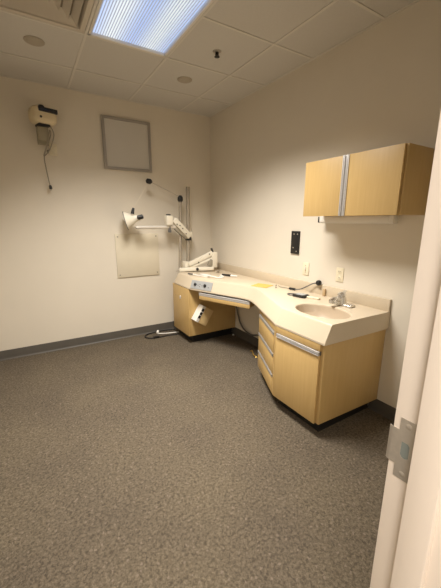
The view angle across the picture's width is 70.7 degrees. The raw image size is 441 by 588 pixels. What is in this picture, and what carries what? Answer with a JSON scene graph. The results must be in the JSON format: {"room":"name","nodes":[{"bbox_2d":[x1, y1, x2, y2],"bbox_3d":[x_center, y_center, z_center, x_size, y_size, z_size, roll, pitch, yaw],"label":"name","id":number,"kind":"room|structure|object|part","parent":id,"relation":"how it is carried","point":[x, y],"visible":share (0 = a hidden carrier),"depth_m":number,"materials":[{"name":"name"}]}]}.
{"room":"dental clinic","nodes":[
{"label":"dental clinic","id":0,"kind":"room"},
{"bbox_2d":[0,76,210,350],"bbox_3d":[-2.078,-0.822,3.148,4.720,3.027,0.120,-8,15,-31],"label":"wall","id":1,"kind":"structure","parent":0,"point":[59,280],"depth_m":3.44,"materials":[{"name":"paint"}]},
{"bbox_2d":[28,104,57,190],"bbox_3d":[-1.707,-1.402,3.034,0.246,0.741,0.218,12,18,41],"label":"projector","id":2,"kind":"object","parent":1,"relation":"attached to","point":[43,118],"visible":1,"depth_m":2.94,"materials":[{"name":"beige plastic"}]},
{"bbox_3d":[-1.684,-1.360,3.059,0.150,0.550,0.056,6,15,25],"label":"power cord","id":3,"kind":"part","parent":2,"relation":"part of","materials":[{"name":"beige plastic"}]},
{"bbox_2d":[0,321,176,360],"bbox_3d":[-1.321,0.516,3.857,2.780,0.101,0.018,-8,15,-31],"label":"baseboard","id":4,"kind":"structure","parent":1,"relation":"attached to","point":[75,342],"depth_m":3.67,"materials":[{"name":"rubber"}]},
{"bbox_2d":[101,114,151,172],"bbox_3d":[-1.045,-1.677,3.507,0.539,0.541,0.025,-8,15,-31],"label":"framed board","id":5,"kind":"object","parent":1,"relation":"attached to","point":[126,142],"visible":1,"depth_m":3.50,"materials":[{"name":"beige"}]},
{"bbox_2d":[115,233,159,277],"bbox_3d":[-1.009,-0.476,3.818,0.528,0.519,0.016,-8,15,-31],"label":"wall panel","id":6,"kind":"object","parent":1,"relation":"attached to","point":[136,254],"visible":1,"depth_m":3.81,"materials":[{"name":"beige plastic"}]},
{"bbox_2d":[0,328,393,587],"bbox_3d":[-0.161,1.163,1.450,5.800,0.050,5.720,-8,15,-31],"label":"floor","id":7,"kind":"structure","parent":0,"point":[138,461],"depth_m":1.82,"materials":[{"name":"carpet"}]},
{"bbox_2d":[144,329,178,338],"bbox_3d":[-0.766,0.513,4.040,0.450,0.030,0.242,-8,15,-31],"label":"lead","id":8,"kind":"object","parent":7,"relation":"on","point":[157,336],"visible":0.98,"depth_m":4.00,"materials":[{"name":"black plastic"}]},
{"bbox_2d":[173,283,235,341],"bbox_3d":[-0.211,0.192,3.993,0.666,0.678,0.455,-8,15,-31],"label":"base cabinet","id":9,"kind":"object","parent":7,"relation":"on","point":[221,322],"visible":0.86,"depth_m":3.82,"materials":[{"name":"brown wood"}]},
{"bbox_3d":[-0.479,0.181,3.821,0.019,0.573,0.451,-8,15,-31],"label":"door","id":10,"kind":"part","parent":9,"relation":"part of","materials":[{"name":"brown wood"}]},
{"bbox_2d":[191,304,212,325],"bbox_3d":[-0.211,0.248,3.659,0.240,0.253,0.117,-8,15,-31],"label":"outlet box","id":11,"kind":"object","parent":9,"relation":"attached to","point":[202,314],"visible":1,"depth_m":3.62,"materials":[{"name":"white plastic"}]},
{"bbox_3d":[-0.267,0.214,3.620,0.113,0.170,0.108,-8,15,-31],"label":"plate","id":12,"kind":"part","parent":11,"relation":"part of","materials":[{"name":"white plastic"}]},
{"bbox_3d":[-0.227,0.232,3.583,0.140,0.187,0.006,-8,15,-31],"label":"plate","id":13,"kind":"part","parent":11,"relation":"part of","materials":[{"name":"white plastic"}]},
{"bbox_2d":[174,262,391,345],"bbox_3d":[0.263,-0.070,3.149,0.660,0.219,2.594,-8,15,-31],"label":"countertop","id":14,"kind":"structure","parent":9,"relation":"on","point":[322,322],"depth_m":2.44,"materials":[{"name":"beige laminate"}]},
{"bbox_2d":[122,178,216,271],"bbox_3d":[-0.606,-0.812,3.797,1.132,1.100,0.326,-5,14,-22],"label":"stand","id":15,"kind":"object","parent":14,"relation":"on","point":[130,220],"visible":1,"depth_m":3.90,"materials":[{"name":"white metal"}]},
{"bbox_2d":[122,182,177,229],"bbox_3d":[-0.798,-1.031,3.640,0.724,0.551,0.232,-8,15,-31],"label":"lamp","id":16,"kind":"object","parent":15,"relation":"attached to","point":[130,219],"depth_m":3.58,"materials":[{"name":"beige plastic"}]},
{"bbox_3d":[-0.755,-0.788,3.675,0.475,0.040,0.038,-8,15,-31],"label":"instrument rod","id":17,"kind":"part","parent":15,"relation":"part of","materials":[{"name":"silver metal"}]},
{"bbox_3d":[-0.481,-0.814,3.853,0.277,0.258,0.050,-12,18,-42],"label":"arm","id":18,"kind":"part","parent":15,"relation":"part of","materials":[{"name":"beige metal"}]},
{"bbox_3d":[-0.306,-0.322,3.977,0.439,0.059,0.085,-1,13,-4],"label":"arm","id":19,"kind":"part","parent":15,"relation":"part of","materials":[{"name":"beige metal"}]},
{"bbox_3d":[-0.252,-0.455,3.989,0.325,0.194,0.055,0,13,-1],"label":"lift arm","id":20,"kind":"part","parent":15,"relation":"part of","materials":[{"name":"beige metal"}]},
{"bbox_3d":[-0.212,-0.095,3.443,0.300,0.089,0.042,10,16,36],"label":"control plate","id":21,"kind":"part","parent":14,"relation":"part of","materials":[{"name":"grey"}]},
{"bbox_2d":[188,273,223,277],"bbox_3d":[-0.183,-0.218,3.620,0.466,0.029,0.207,3,13,11],"label":"coiled cord","id":22,"kind":"object","parent":14,"relation":"on","point":[201,275],"visible":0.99,"depth_m":3.59,"materials":[{"name":"white plastic"}]},
{"bbox_2d":[199,292,254,308],"bbox_3d":[0.123,0.030,3.396,0.655,0.089,0.342,10,16,35],"label":"drawer","id":23,"kind":"object","parent":14,"relation":"attached to","point":[222,299],"visible":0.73,"depth_m":3.27,"materials":[{"name":"brown wood"}]},
{"bbox_3d":[0.028,0.046,3.267,0.655,0.032,0.022,10,16,35],"label":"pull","id":24,"kind":"part","parent":23,"relation":"part of","materials":[{"name":"metal"}]},
{"bbox_3d":[0.030,0.082,3.279,0.655,0.042,0.018,10,16,35],"label":"drawer","id":25,"kind":"part","parent":23,"relation":"part of","materials":[{"name":"brown wood"}]},
{"bbox_2d":[222,274,237,276],"bbox_3d":[0.105,-0.217,3.622,0.208,0.025,0.025,9,16,34],"label":"tool","id":26,"kind":"object","parent":14,"relation":"on","point":[230,275],"visible":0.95,"depth_m":3.61,"materials":[{"name":"black plastic"}]},
{"bbox_2d":[236,306,258,335],"bbox_3d":[0.384,0.235,3.587,0.041,0.553,0.774,-8,15,-31],"label":"cord","id":27,"kind":"object","parent":14,"relation":"hanging from","point":[236,306],"visible":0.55,"depth_m":3.83,"materials":[{"name":"black rubber"}]},
{"bbox_2d":[251,283,272,287],"bbox_3d":[0.417,-0.085,3.114,0.170,0.004,0.160,9,16,33],"label":"paper note","id":28,"kind":"object","parent":14,"relation":"on","point":[257,284],"visible":1,"depth_m":3.10,"materials":[{"name":"yellow paper"}]},
{"bbox_2d":[287,293,308,297],"bbox_3d":[0.661,0.005,2.690,0.093,0.024,0.192,-12,18,-42],"label":"handheld device","id":29,"kind":"object","parent":14,"relation":"on","point":[299,295],"visible":1,"depth_m":2.64,"materials":[{"name":"black plastic"}]},
{"bbox_2d":[278,280,321,289],"bbox_3d":[0.710,-0.097,2.892,0.069,0.130,0.500,-10,17,-37],"label":"flexible gooseneck","id":30,"kind":"object","parent":14,"relation":"on","point":[318,282],"visible":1,"depth_m":2.80,"materials":[{"name":"grey metal"}]},
{"bbox_2d":[307,296,319,299],"bbox_3d":[0.771,0.030,2.605,0.124,0.014,0.036,13,18,43],"label":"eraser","id":31,"kind":"object","parent":14,"relation":"on","point":[311,297],"visible":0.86,"depth_m":2.58,"materials":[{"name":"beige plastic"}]},
{"bbox_2d":[329,290,354,307],"bbox_3d":[0.908,0.036,2.373,0.186,0.109,0.190,-8,15,-31],"label":"faucet","id":32,"kind":"object","parent":14,"relation":"on","point":[340,300],"visible":1,"depth_m":2.37,"materials":[{"name":"silver metal"}]},
{"bbox_3d":[0.878,0.047,2.370,0.128,0.056,0.045,-8,15,-31],"label":"spout","id":33,"kind":"part","parent":32,"relation":"part of","materials":[{"name":"silver metal"}]},
{"bbox_3d":[0.945,-0.005,2.398,0.089,0.039,0.065,-8,15,-31],"label":"lever","id":34,"kind":"part","parent":32,"relation":"part of","materials":[{"name":"silver metal"}]},
{"bbox_3d":[0.939,0.076,2.402,0.070,0.018,0.190,-8,15,-31],"label":"plate","id":35,"kind":"part","parent":32,"relation":"part of","materials":[{"name":"silver metal"}]},
{"bbox_2d":[258,310,279,401],"bbox_3d":[0.569,0.482,2.764,0.652,0.678,0.482,-8,15,-31],"label":"base cabinet","id":36,"kind":"object","parent":7,"relation":"on","point":[267,332],"visible":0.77,"depth_m":2.60,"materials":[{"name":"brown wood"}]},
{"bbox_3d":[0.391,0.667,2.710,0.021,0.136,0.487,-1,13,-6],"label":"drawer","id":37,"kind":"part","parent":36,"relation":"part of","materials":[{"name":"brown wood"}]},
{"bbox_3d":[0.392,0.502,2.672,0.021,0.146,0.487,-1,13,-6],"label":"drawer","id":38,"kind":"part","parent":36,"relation":"part of","materials":[{"name":"brown wood"}]},
{"bbox_3d":[0.387,0.421,2.652,0.024,0.022,0.487,-1,13,-6],"label":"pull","id":39,"kind":"part","parent":36,"relation":"part of","materials":[{"name":"grey metal"}]},
{"bbox_3d":[0.387,0.590,2.692,0.024,0.022,0.487,-1,13,-6],"label":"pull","id":40,"kind":"part","parent":36,"relation":"part of","materials":[{"name":"grey metal"}]},
{"bbox_3d":[0.392,0.332,2.632,0.021,0.148,0.487,-1,13,-6],"label":"drawer","id":41,"kind":"part","parent":36,"relation":"part of","materials":[{"name":"brown wood"}]},
{"bbox_3d":[0.388,0.249,2.612,0.024,0.022,0.487,-1,13,-6],"label":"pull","id":42,"kind":"part","parent":36,"relation":"part of","materials":[{"name":"grey metal"}]},
{"bbox_3d":[0.395,0.203,2.585,0.018,0.054,0.519,-1,13,-6],"label":"rail","id":43,"kind":"part","parent":36,"relation":"part of","materials":[{"name":"brown wood"}]},
{"bbox_2d":[273,326,385,431],"bbox_3d":[0.807,0.575,2.373,0.665,0.678,0.458,-8,15,-31],"label":"base cabinet","id":44,"kind":"object","parent":7,"relation":"on","point":[323,386],"visible":0.89,"depth_m":2.18,"materials":[{"name":"brown wood"}]},
{"bbox_3d":[0.530,0.597,2.226,0.021,0.494,0.416,-8,15,-31],"label":"door","id":45,"kind":"part","parent":44,"relation":"part of","materials":[{"name":"brown wood"}]},
{"bbox_3d":[0.524,0.346,2.155,0.014,0.028,0.403,-8,15,-31],"label":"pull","id":46,"kind":"part","parent":44,"relation":"part of","materials":[{"name":"metal"}]},
{"bbox_3d":[0.532,0.301,2.157,0.019,0.049,0.422,-8,15,-31],"label":"rail","id":47,"kind":"part","parent":44,"relation":"part of","materials":[{"name":"brown wood"}]},
{"bbox_2d":[0,0,419,116],"bbox_3d":[-0.399,-1.754,1.791,2.780,0.020,3.520,-8,15,-31],"label":"ceiling","id":48,"kind":"structure","parent":0,"point":[269,20],"depth_m":2.44,"materials":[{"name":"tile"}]},
{"bbox_2d":[23,35,44,46],"bbox_3d":[-1.373,-1.858,2.292,0.140,0.013,0.140,-8,15,-31],"label":"ceiling speaker","id":49,"kind":"object","parent":48,"relation":"attached to","point":[32,40],"visible":1,"depth_m":2.28,"materials":[{"name":"beige"}]},
{"bbox_2d":[0,0,94,32],"bbox_3d":[-1.058,-1.786,1.791,0.586,0.084,0.586,-8,15,-31],"label":"ceiling vent","id":50,"kind":"object","parent":48,"relation":"in","point":[74,15],"visible":1,"depth_m":1.97,"materials":[{"name":"white metal"}]},
{"bbox_2d":[88,0,213,56],"bbox_3d":[-0.379,-1.806,1.846,0.586,0.106,1.195,-8,15,-31],"label":"ceiling light","id":51,"kind":"object","parent":48,"relation":"attached to","point":[156,27],"visible":0.83,"depth_m":2.08,"materials":[{"name":"white plastic"}]},
{"bbox_2d":[177,76,191,82],"bbox_3d":[-0.335,-2.001,2.914,0.140,0.013,0.140,-8,15,-31],"label":"ceiling speaker","id":52,"kind":"object","parent":48,"relation":"attached to","point":[183,79],"visible":1,"depth_m":2.89,"materials":[{"name":"beige"}]},
{"bbox_2d":[213,49,220,57],"bbox_3d":[-0.027,-1.874,2.432,0.068,0.038,0.068,-8,15,-31],"label":"sprinkler","id":53,"kind":"object","parent":48,"relation":"attached to","point":[216,52],"visible":1,"depth_m":2.42,"materials":[{"name":"metal"}]},
{"bbox_2d":[210,0,440,407],"bbox_3d":[0.834,-0.732,2.807,0.120,3.027,3.520,-8,15,-31],"label":"wall","id":54,"kind":"structure","parent":0,"point":[381,87],"depth_m":2.49,"materials":[{"name":"paint"}]},
{"bbox_2d":[290,231,299,253],"bbox_3d":[0.707,-0.487,2.942,0.016,0.213,0.104,-8,15,-31],"label":"wall bracket","id":55,"kind":"object","parent":54,"relation":"attached to","point":[295,235],"visible":1,"depth_m":2.93,"materials":[{"name":"black plastic"}]},
{"bbox_2d":[216,262,391,311],"bbox_3d":[0.538,-0.169,3.293,0.020,0.091,2.585,-8,15,-31],"label":"backsplash","id":56,"kind":"structure","parent":54,"relation":"attached to","point":[380,303],"depth_m":2.81,"materials":[{"name":"beige laminate"}]},
{"bbox_2d":[302,262,308,275],"bbox_3d":[0.782,-0.232,2.871,0.019,0.117,0.073,-8,15,-31],"label":"light switch","id":57,"kind":"object","parent":54,"relation":"attached to","point":[305,271],"visible":1,"depth_m":2.87,"materials":[{"name":"beige plastic"}]},
{"bbox_2d":[232,327,395,421],"bbox_3d":[0.920,0.756,2.867,0.018,0.101,2.945,-8,15,-31],"label":"baseboard","id":58,"kind":"structure","parent":54,"relation":"attached to","point":[378,406],"depth_m":2.42,"materials":[{"name":"rubber"}]},
{"bbox_2d":[335,267,343,281],"bbox_3d":[0.981,-0.159,2.563,0.010,0.117,0.073,-8,15,-31],"label":"power outlet","id":59,"kind":"object","parent":54,"relation":"attached to","point":[339,271],"visible":1,"depth_m":2.56,"materials":[{"name":"beige plastic"}]},
{"bbox_2d":[303,143,434,215],"bbox_3d":[0.968,-0.737,2.143,0.322,0.389,0.744,-8,15,-31],"label":"upper cabinet","id":60,"kind":"object","parent":54,"relation":"attached to","point":[394,179],"visible":0.98,"depth_m":1.92,"materials":[{"name":"brown wood"}]},
{"bbox_3d":[0.736,-0.760,2.240,0.019,0.388,0.332,-8,15,-31],"label":"door","id":61,"kind":"part","parent":60,"relation":"part of","materials":[{"name":"brown wood"}]},
{"bbox_3d":[0.825,-0.726,2.093,0.024,0.388,0.023,-8,15,-31],"label":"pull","id":62,"kind":"part","parent":60,"relation":"part of","materials":[{"name":"metal"}]},
{"bbox_3d":[0.838,-0.721,2.072,0.024,0.388,0.023,-8,15,-31],"label":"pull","id":63,"kind":"part","parent":60,"relation":"part of","materials":[{"name":"metal"}]},
{"bbox_2d":[318,215,398,223],"bbox_3d":[1.001,-0.558,2.336,0.061,0.056,0.639,-8,15,-31],"label":"strip light","id":64,"kind":"object","parent":60,"relation":"attached to","point":[378,219],"visible":0.99,"depth_m":2.25,"materials":[{"name":"white plastic"}]},
{"bbox_3d":[0.938,-0.684,1.918,0.019,0.388,0.356,-8,15,-31],"label":"door","id":65,"kind":"part","parent":60,"relation":"part of","materials":[{"name":"brown wood"}]},
{"bbox_3d":[0.287,-0.168,0.393,5.800,3.027,0.140,-8,15,-31],"label":"wall","id":66,"kind":"structure","parent":0,"visible":0},
{"bbox_2d":[370,111,440,587],"bbox_3d":[-0.025,0.287,0.304,1.034,2.180,0.168,-8,15,-31],"label":"door frame","id":67,"kind":"structure","parent":66,"relation":"in","point":[408,544],"depth_m":0.56,"materials":[{"name":"beige paint"}]},
{"bbox_3d":[0.347,0.295,0.597,0.004,0.127,0.052,-8,15,-31],"label":"strike plate","id":68,"kind":"part","parent":67,"relation":"part of","materials":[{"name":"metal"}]}
]}

